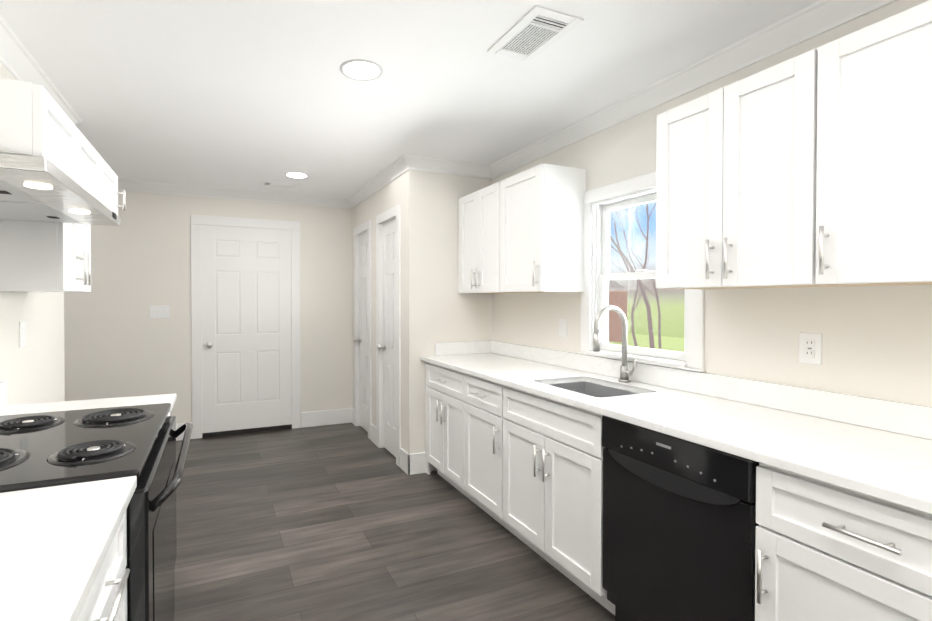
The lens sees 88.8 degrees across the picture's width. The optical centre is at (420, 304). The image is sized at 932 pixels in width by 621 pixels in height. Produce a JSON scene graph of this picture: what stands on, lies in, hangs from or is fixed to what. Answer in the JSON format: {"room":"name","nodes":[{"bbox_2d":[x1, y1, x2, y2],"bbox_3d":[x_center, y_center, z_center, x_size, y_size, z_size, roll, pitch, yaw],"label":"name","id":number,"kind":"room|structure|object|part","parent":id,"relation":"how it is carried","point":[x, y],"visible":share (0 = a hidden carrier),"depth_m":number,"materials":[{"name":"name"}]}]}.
{"room":"kitchen","nodes":[
{"label":"kitchen","id":0,"kind":"room"},
{"bbox_2d":[0,62,57,404],"bbox_3d":[-1.190,0.133,0.490,0.120,2.440,4.700,0,1,-23],"label":"wall","id":1,"kind":"structure","parent":0,"point":[29,373],"depth_m":2.28,"materials":[{"name":"paint"}]},
{"bbox_2d":[0,381,6,407],"bbox_3d":[-1.692,0.371,1.859,0.020,0.101,0.266,0,1,-23],"label":"backsplash","id":2,"kind":"structure","parent":1,"relation":"attached to","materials":[{"name":"stone"}]},
{"bbox_2d":[19,321,26,347],"bbox_3d":[-1.844,0.136,2.197,0.008,0.118,0.075,0,1,-23],"label":"switch plate","id":3,"kind":"object","parent":1,"relation":"attached to","point":[23,334],"visible":1,"depth_m":2.18,"materials":[{"name":"white plastic"}]},
{"bbox_2d":[0,16,81,123],"bbox_3d":[-1.161,-1.047,0.663,0.080,0.085,4.780,0,1,-23],"label":"crown molding","id":4,"kind":"structure","parent":1,"relation":"attached to","point":[18,62],"depth_m":2.11,"materials":[{"name":"white wood"}]},
{"bbox_2d":[0,78,87,190],"bbox_3d":[-1.194,-0.448,1.224,0.448,0.177,0.354,0,1,-23],"label":"upper cabinet","id":5,"kind":"object","parent":1,"relation":"attached to","point":[35,120],"depth_m":1.15,"materials":[{"name":"white wood"}]},
{"bbox_2d":[0,149,119,225],"bbox_3d":[-1.291,-0.372,1.475,0.461,0.104,0.927,0,1,-23],"label":"range hood","id":6,"kind":"object","parent":5,"relation":"attached to","point":[38,189],"visible":1,"depth_m":1.42,"materials":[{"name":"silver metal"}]},
{"bbox_2d":[0,220,90,291],"bbox_3d":[-1.670,-0.302,2.097,0.253,0.488,0.457,0,1,-23],"label":"upper cabinet","id":7,"kind":"object","parent":1,"relation":"attached to","point":[35,256],"depth_m":1.91,"materials":[{"name":"white wood"}]},
{"bbox_2d":[88,141,107,207],"bbox_3d":[-1.308,-0.451,1.491,0.448,0.177,0.398,0,1,-23],"label":"upper cabinet","id":8,"kind":"object","parent":1,"relation":"attached to","point":[97,167],"depth_m":1.68,"materials":[{"name":"white wood"}]},
{"bbox_2d":[108,165,123,215],"bbox_3d":[-1.421,-0.454,1.758,0.448,0.177,0.354,0,1,-23],"label":"upper cabinet","id":9,"kind":"object","parent":1,"relation":"attached to","point":[113,192],"depth_m":1.94,"materials":[{"name":"white wood"}]},
{"bbox_2d":[57,292,64,401],"bbox_3d":[-3.200,0.112,2.256,2.440,2.440,0.120,0,1,-23],"label":"wall","id":10,"kind":"structure","parent":0,"point":[61,369],"depth_m":2.73,"materials":[{"name":"paint"}]},
{"bbox_2d":[0,381,175,415],"bbox_3d":[-1.401,0.385,1.982,0.652,0.132,0.266,0,1,-23],"label":"countertop","id":11,"kind":"structure","parent":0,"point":[5,409],"depth_m":1.98,"materials":[{"name":"stone"}]},
{"bbox_2d":[64,191,352,423],"bbox_3d":[-2.621,0.085,4.489,5.490,2.440,0.120,0,1,-23],"label":"wall","id":12,"kind":"structure","parent":0,"point":[119,342],"depth_m":4.51,"materials":[{"name":"paint"}]},
{"bbox_2d":[150,305,169,317],"bbox_3d":[-2.471,0.065,4.482,0.165,0.118,0.008,0,1,-23],"label":"switch plate","id":13,"kind":"object","parent":12,"relation":"attached to","point":[160,311],"visible":1,"depth_m":4.48,"materials":[{"name":"white plastic"}]},
{"bbox_2d":[118,179,351,208],"bbox_3d":[-2.867,-1.090,4.262,4.630,0.085,0.080,0,1,-23],"label":"crown molding","id":14,"kind":"structure","parent":12,"relation":"attached to","point":[127,185],"depth_m":4.66,"materials":[{"name":"white wood"}]},
{"bbox_2d":[191,215,300,438],"bbox_3d":[-1.768,0.214,4.842,1.037,2.174,0.139,0,1,-23],"label":"door frame","id":15,"kind":"structure","parent":12,"relation":"attached to","point":[198,221],"depth_m":4.67,"materials":[{"name":"white wood"}]},
{"bbox_2d":[201,225,291,432],"bbox_3d":[-1.737,0.237,4.770,0.857,2.039,0.116,0,1,-23],"label":"door","id":16,"kind":"structure","parent":12,"relation":"in","point":[246,335],"depth_m":4.78,"materials":[{"name":"white wood"}]},
{"bbox_2d":[202,424,291,437],"bbox_3d":[-1.770,1.281,4.859,0.865,0.040,0.130,0,1,-23],"label":"threshold sill of the far door","id":17,"kind":"structure","parent":12,"relation":"attached to","point":[242,431],"depth_m":4.79,"materials":[{"name":"black"}]},
{"bbox_2d":[352,174,403,448],"bbox_3d":[-0.388,0.085,4.513,0.120,2.440,1.580,0,1,-23],"label":"wall","id":18,"kind":"structure","parent":0,"point":[390,195],"depth_m":4.44,"materials":[{"name":"paint"}]},
{"bbox_2d":[353,232,367,431],"bbox_3d":[-0.588,0.272,4.843,0.113,2.033,0.450,0,1,-23],"label":"closet door","id":19,"kind":"structure","parent":18,"relation":"in","point":[363,351],"depth_m":4.92,"materials":[{"name":"white wood"}]},
{"bbox_2d":[353,220,371,439],"bbox_3d":[-0.545,0.239,4.860,0.139,2.124,0.608,0,1,-23],"label":"door frame","id":20,"kind":"structure","parent":18,"relation":"attached to","point":[366,226],"depth_m":5.04,"materials":[{"name":"white wood"}]},
{"bbox_2d":[344,154,415,207],"bbox_3d":[-0.419,-1.090,4.317,0.080,0.085,1.670,0,1,-23],"label":"crown molding","id":21,"kind":"structure","parent":18,"relation":"attached to","point":[404,163],"depth_m":4.09,"materials":[{"name":"white wood"}]},
{"bbox_2d":[377,218,395,456],"bbox_3d":[-0.274,0.281,4.102,0.113,2.033,0.450,0,1,-23],"label":"closet door","id":22,"kind":"structure","parent":18,"relation":"in","point":[388,346],"depth_m":4.16,"materials":[{"name":"white wood"}]},
{"bbox_2d":[376,204,400,466],"bbox_3d":[-0.231,0.248,4.120,0.139,2.124,0.608,0,1,-23],"label":"door frame","id":23,"kind":"structure","parent":18,"relation":"attached to","point":[395,212],"depth_m":4.29,"materials":[{"name":"white wood"}]},
{"bbox_2d":[174,423,615,620],"bbox_3d":[-1.290,1.390,1.522,5.610,0.100,6.650,0,1,-23],"label":"floor","id":24,"kind":"structure","parent":0,"point":[344,522],"depth_m":2.62,"materials":[{"name":"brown wood"}]},
{"bbox_2d":[0,403,192,620],"bbox_3d":[-1.139,0.806,1.487,0.738,1.070,0.852,0,1,-23],"label":"range","id":25,"kind":"object","parent":24,"relation":"on","point":[46,449],"visible":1,"depth_m":1.37,"materials":[{"name":"black metal"}]},
{"bbox_2d":[77,512,129,620],"bbox_3d":[-0.892,0.908,0.756,0.626,0.884,0.676,0,1,-23],"label":"base cabinet","id":26,"kind":"object","parent":24,"relation":"on","point":[106,599],"depth_m":1.00,"materials":[{"name":"white wood"}]},
{"bbox_2d":[0,476,136,620],"bbox_3d":[-0.654,0.406,0.216,0.648,0.132,1.850,0,1,-23],"label":"countertop","id":27,"kind":"structure","parent":26,"relation":"on","point":[55,542],"depth_m":0.86,"materials":[{"name":"stone"}]},
{"bbox_2d":[425,361,456,488],"bbox_3d":[0.449,0.876,3.488,0.623,0.884,0.734,0,1,-23],"label":"base cabinet","id":28,"kind":"object","parent":24,"relation":"on","point":[440,382],"depth_m":3.40,"materials":[{"name":"white wood"}]},
{"bbox_2d":[421,305,931,514],"bbox_3d":[1.004,0.338,2.145,0.645,0.661,3.628,0,1,-23],"label":"countertop","id":29,"kind":"structure","parent":28,"relation":"on","point":[877,448],"depth_m":1.78,"materials":[{"name":"stone"}]},
{"bbox_2d":[547,381,639,397],"bbox_3d":[0.875,0.555,2.437,0.404,0.219,0.534,0,1,-23],"label":"sink","id":30,"kind":"object","parent":29,"relation":"in","point":[600,389],"depth_m":2.65,"materials":[{"name":"silver metal"}]},
{"bbox_2d":[457,371,600,529],"bbox_3d":[0.658,0.881,2.997,0.623,0.884,0.578,0,1,-23],"label":"base cabinet","id":31,"kind":"object","parent":24,"relation":"on","point":[487,411],"depth_m":2.78,"materials":[{"name":"white wood"}]},
{"bbox_2d":[509,421,614,614],"bbox_3d":[0.881,1.020,2.472,0.623,0.620,0.813,0,1,-23],"label":"base cabinet","id":32,"kind":"object","parent":24,"relation":"on","point":[526,468],"depth_m":2.21,"materials":[{"name":"white wood"}]},
{"bbox_2d":[602,415,758,620],"bbox_3d":[1.154,0.896,1.812,0.631,0.881,0.606,0,1,-23],"label":"dishwasher","id":33,"kind":"object","parent":24,"relation":"on","point":[680,524],"visible":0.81,"depth_m":1.65,"materials":[{"name":"black metal"}]},
{"bbox_2d":[755,463,931,620],"bbox_3d":[1.395,0.902,1.259,0.623,0.884,0.594,0,1,-23],"label":"base cabinet","id":34,"kind":"object","parent":24,"relation":"on","point":[824,551],"depth_m":1.23,"materials":[{"name":"white wood"}]},
{"bbox_2d":[0,0,819,198],"bbox_3d":[-1.290,-1.149,1.492,5.610,0.100,6.650,0,1,-23],"label":"ceiling","id":35,"kind":"structure","parent":0,"point":[250,95],"depth_m":2.28,"materials":[{"name":"paint"}]},
{"bbox_2d":[260,181,301,188],"bbox_3d":[-1.320,-1.131,4.467,0.360,0.006,0.175,0,1,-23],"label":"ceiling vent","id":36,"kind":"object","parent":35,"relation":"in","point":[280,184],"visible":0.96,"depth_m":4.45,"materials":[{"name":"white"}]},
{"bbox_2d":[284,172,308,178],"bbox_3d":[-1.079,-1.127,4.118,0.206,0.006,0.206,0,1,-23],"label":"recessed light","id":37,"kind":"object","parent":35,"relation":"in","point":[299,175],"visible":1,"depth_m":4.12,"materials":[{"name":"white"}]},
{"bbox_2d":[339,59,382,80],"bbox_3d":[-0.279,-1.104,2.231,0.206,0.006,0.206,0,1,-23],"label":"recessed light","id":38,"kind":"object","parent":35,"relation":"in","point":[361,69],"visible":1,"depth_m":2.22,"materials":[{"name":"white"}]},
{"bbox_2d":[487,5,583,61],"bbox_3d":[0.460,-1.101,1.942,0.225,0.006,0.345,0,1,-23],"label":"ceiling vent","id":39,"kind":"object","parent":35,"relation":"in","point":[533,33],"visible":1,"depth_m":1.92,"materials":[{"name":"white metal"}]},
{"bbox_2d":[404,170,491,470],"bbox_3d":[0.229,0.093,3.852,0.740,2.440,0.120,0,1,-23],"label":"wall","id":40,"kind":"structure","parent":0,"point":[438,307],"depth_m":3.72,"materials":[{"name":"paint"}]},
{"bbox_2d":[176,408,431,474],"bbox_3d":[-2.295,1.241,3.174,4.813,0.160,2.580,0,1,-23],"label":"baseboard","id":41,"kind":"structure","parent":40,"relation":"attached to","point":[412,464],"depth_m":5.01,"materials":[{"name":"white wood"}]},
{"bbox_2d":[412,156,487,178],"bbox_3d":[0.236,-1.083,3.732,0.630,0.085,0.080,0,1,-23],"label":"crown molding","id":42,"kind":"structure","parent":40,"relation":"attached to","point":[426,164],"depth_m":3.73,"materials":[{"name":"white wood"}]},
{"bbox_2d":[492,0,931,406],"bbox_3d":[1.236,0.108,2.579,0.120,2.440,6.650,0,1,-23],"label":"wall","id":43,"kind":"structure","parent":0,"point":[876,342],"depth_m":1.92,"materials":[{"name":"paint"}]},
{"bbox_2d":[458,184,493,293],"bbox_3d":[0.577,-0.466,3.543,0.333,0.755,0.703,0,1,-23],"label":"upper cabinet","id":44,"kind":"object","parent":43,"relation":"attached to","point":[474,208],"depth_m":3.52,"materials":[{"name":"white wood"}]},
{"bbox_2d":[490,164,585,293],"bbox_3d":[0.767,-0.461,3.095,0.333,0.755,0.516,0,1,-23],"label":"upper cabinet","id":45,"kind":"object","parent":43,"relation":"attached to","point":[537,214],"depth_m":2.90,"materials":[{"name":"white wood"}]},
{"bbox_2d":[559,319,566,336],"bbox_3d":[0.937,0.151,3.120,0.008,0.118,0.075,0,1,-23],"label":"electrical outlet plate","id":46,"kind":"object","parent":43,"relation":"attached to","point":[562,327],"visible":1,"depth_m":3.11,"materials":[{"name":"white plastic"}]},
{"bbox_2d":[577,171,705,371],"bbox_3d":[1.208,-0.192,2.596,0.156,0.998,0.828,0,1,-23],"label":"window","id":47,"kind":"structure","parent":43,"relation":"in","point":[695,326],"depth_m":2.74,"materials":[{"name":"white wood"}]},
{"bbox_3d":[1.239,-0.372,2.607,0.026,0.454,0.620,0,1,-23],"label":"window sash","id":48,"kind":"part","parent":47,"relation":"part of","materials":[{"name":"white wood"}]},
{"bbox_3d":[1.211,0.046,2.600,0.026,0.454,0.620,0,1,-23],"label":"window sash","id":49,"kind":"part","parent":47,"relation":"part of","materials":[{"name":"white wood"}]},
{"bbox_2d":[435,340,931,439],"bbox_3d":[1.059,0.367,2.169,0.525,0.101,3.628,0,1,-23],"label":"backsplash","id":50,"kind":"structure","parent":43,"relation":"attached to","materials":[{"name":"stone"}]},
{"bbox_2d":[488,0,896,178],"bbox_3d":[1.476,-1.060,1.743,0.080,0.085,4.710,0,1,-23],"label":"crown molding","id":51,"kind":"structure","parent":43,"relation":"attached to","point":[822,16],"depth_m":2.14,"materials":[{"name":"white wood"}]},
{"bbox_2d":[656,61,785,288],"bbox_3d":[1.306,-0.446,1.824,0.333,0.755,0.662,0,1,-23],"label":"upper cabinet","id":52,"kind":"object","parent":43,"relation":"attached to","point":[721,153],"depth_m":1.78,"materials":[{"name":"white wood"}]},
{"bbox_2d":[799,332,821,364],"bbox_3d":[1.491,0.167,1.813,0.008,0.118,0.075,0,1,-23],"label":"electrical outlet plate","id":53,"kind":"object","parent":43,"relation":"attached to","point":[810,348],"visible":1,"depth_m":1.81,"materials":[{"name":"white plastic"}]},
{"bbox_2d":[786,0,931,287],"bbox_3d":[1.515,-0.440,1.332,0.333,0.755,0.654,0,1,-23],"label":"upper cabinet","id":54,"kind":"object","parent":43,"relation":"attached to","point":[812,168],"depth_m":1.41,"materials":[{"name":"white wood"}]},
{"label":"outside","id":55,"kind":"structure","parent":0,"visible":0},
{"bbox_2d":[610,201,684,337],"bbox_3d":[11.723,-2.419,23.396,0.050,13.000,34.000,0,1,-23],"label":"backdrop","id":56,"kind":"structure","parent":55,"point":[679,294],"depth_m":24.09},
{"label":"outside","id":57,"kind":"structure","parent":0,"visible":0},
{"bbox_2d":[609,333,683,351],"bbox_3d":[3.957,1.607,19.063,17.650,0.050,36.000,0,1,-23],"label":"lawn","id":58,"kind":"structure","parent":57,"point":[674,345],"depth_m":19.78,"materials":[{"name":"green plant"}]},
{"bbox_2d":[609,280,626,341],"bbox_3d":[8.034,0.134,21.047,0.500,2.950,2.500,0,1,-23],"label":"house","id":59,"kind":"structure","parent":58,"relation":"on","point":[618,329],"depth_m":19.99,"materials":[{"name":"red brick"}]},
{"bbox_2d":[612,212,648,346],"bbox_3d":[7.903,-1.438,18.434,3.387,6.174,2.820,0,1,-23],"label":"tree","id":60,"kind":"object","parent":58,"relation":"on","point":[632,327],"depth_m":17.83,"materials":[{"name":"brown plant"}]},
{"bbox_2d":[610,203,655,348],"bbox_3d":[5.954,-2.664,14.079,4.838,8.724,5.782,0,1,-23],"label":"tree","id":61,"kind":"object","parent":58,"relation":"on","point":[650,330],"depth_m":14.10,"materials":[{"name":"brown plant"}]},
{"bbox_2d":[610,210,660,347],"bbox_3d":[7.991,-1.416,18.331,1.922,6.122,2.985,0,1,-23],"label":"tree","id":62,"kind":"object","parent":58,"relation":"on","point":[659,321],"depth_m":17.59,"materials":[{"name":"brown plant"}]}
]}

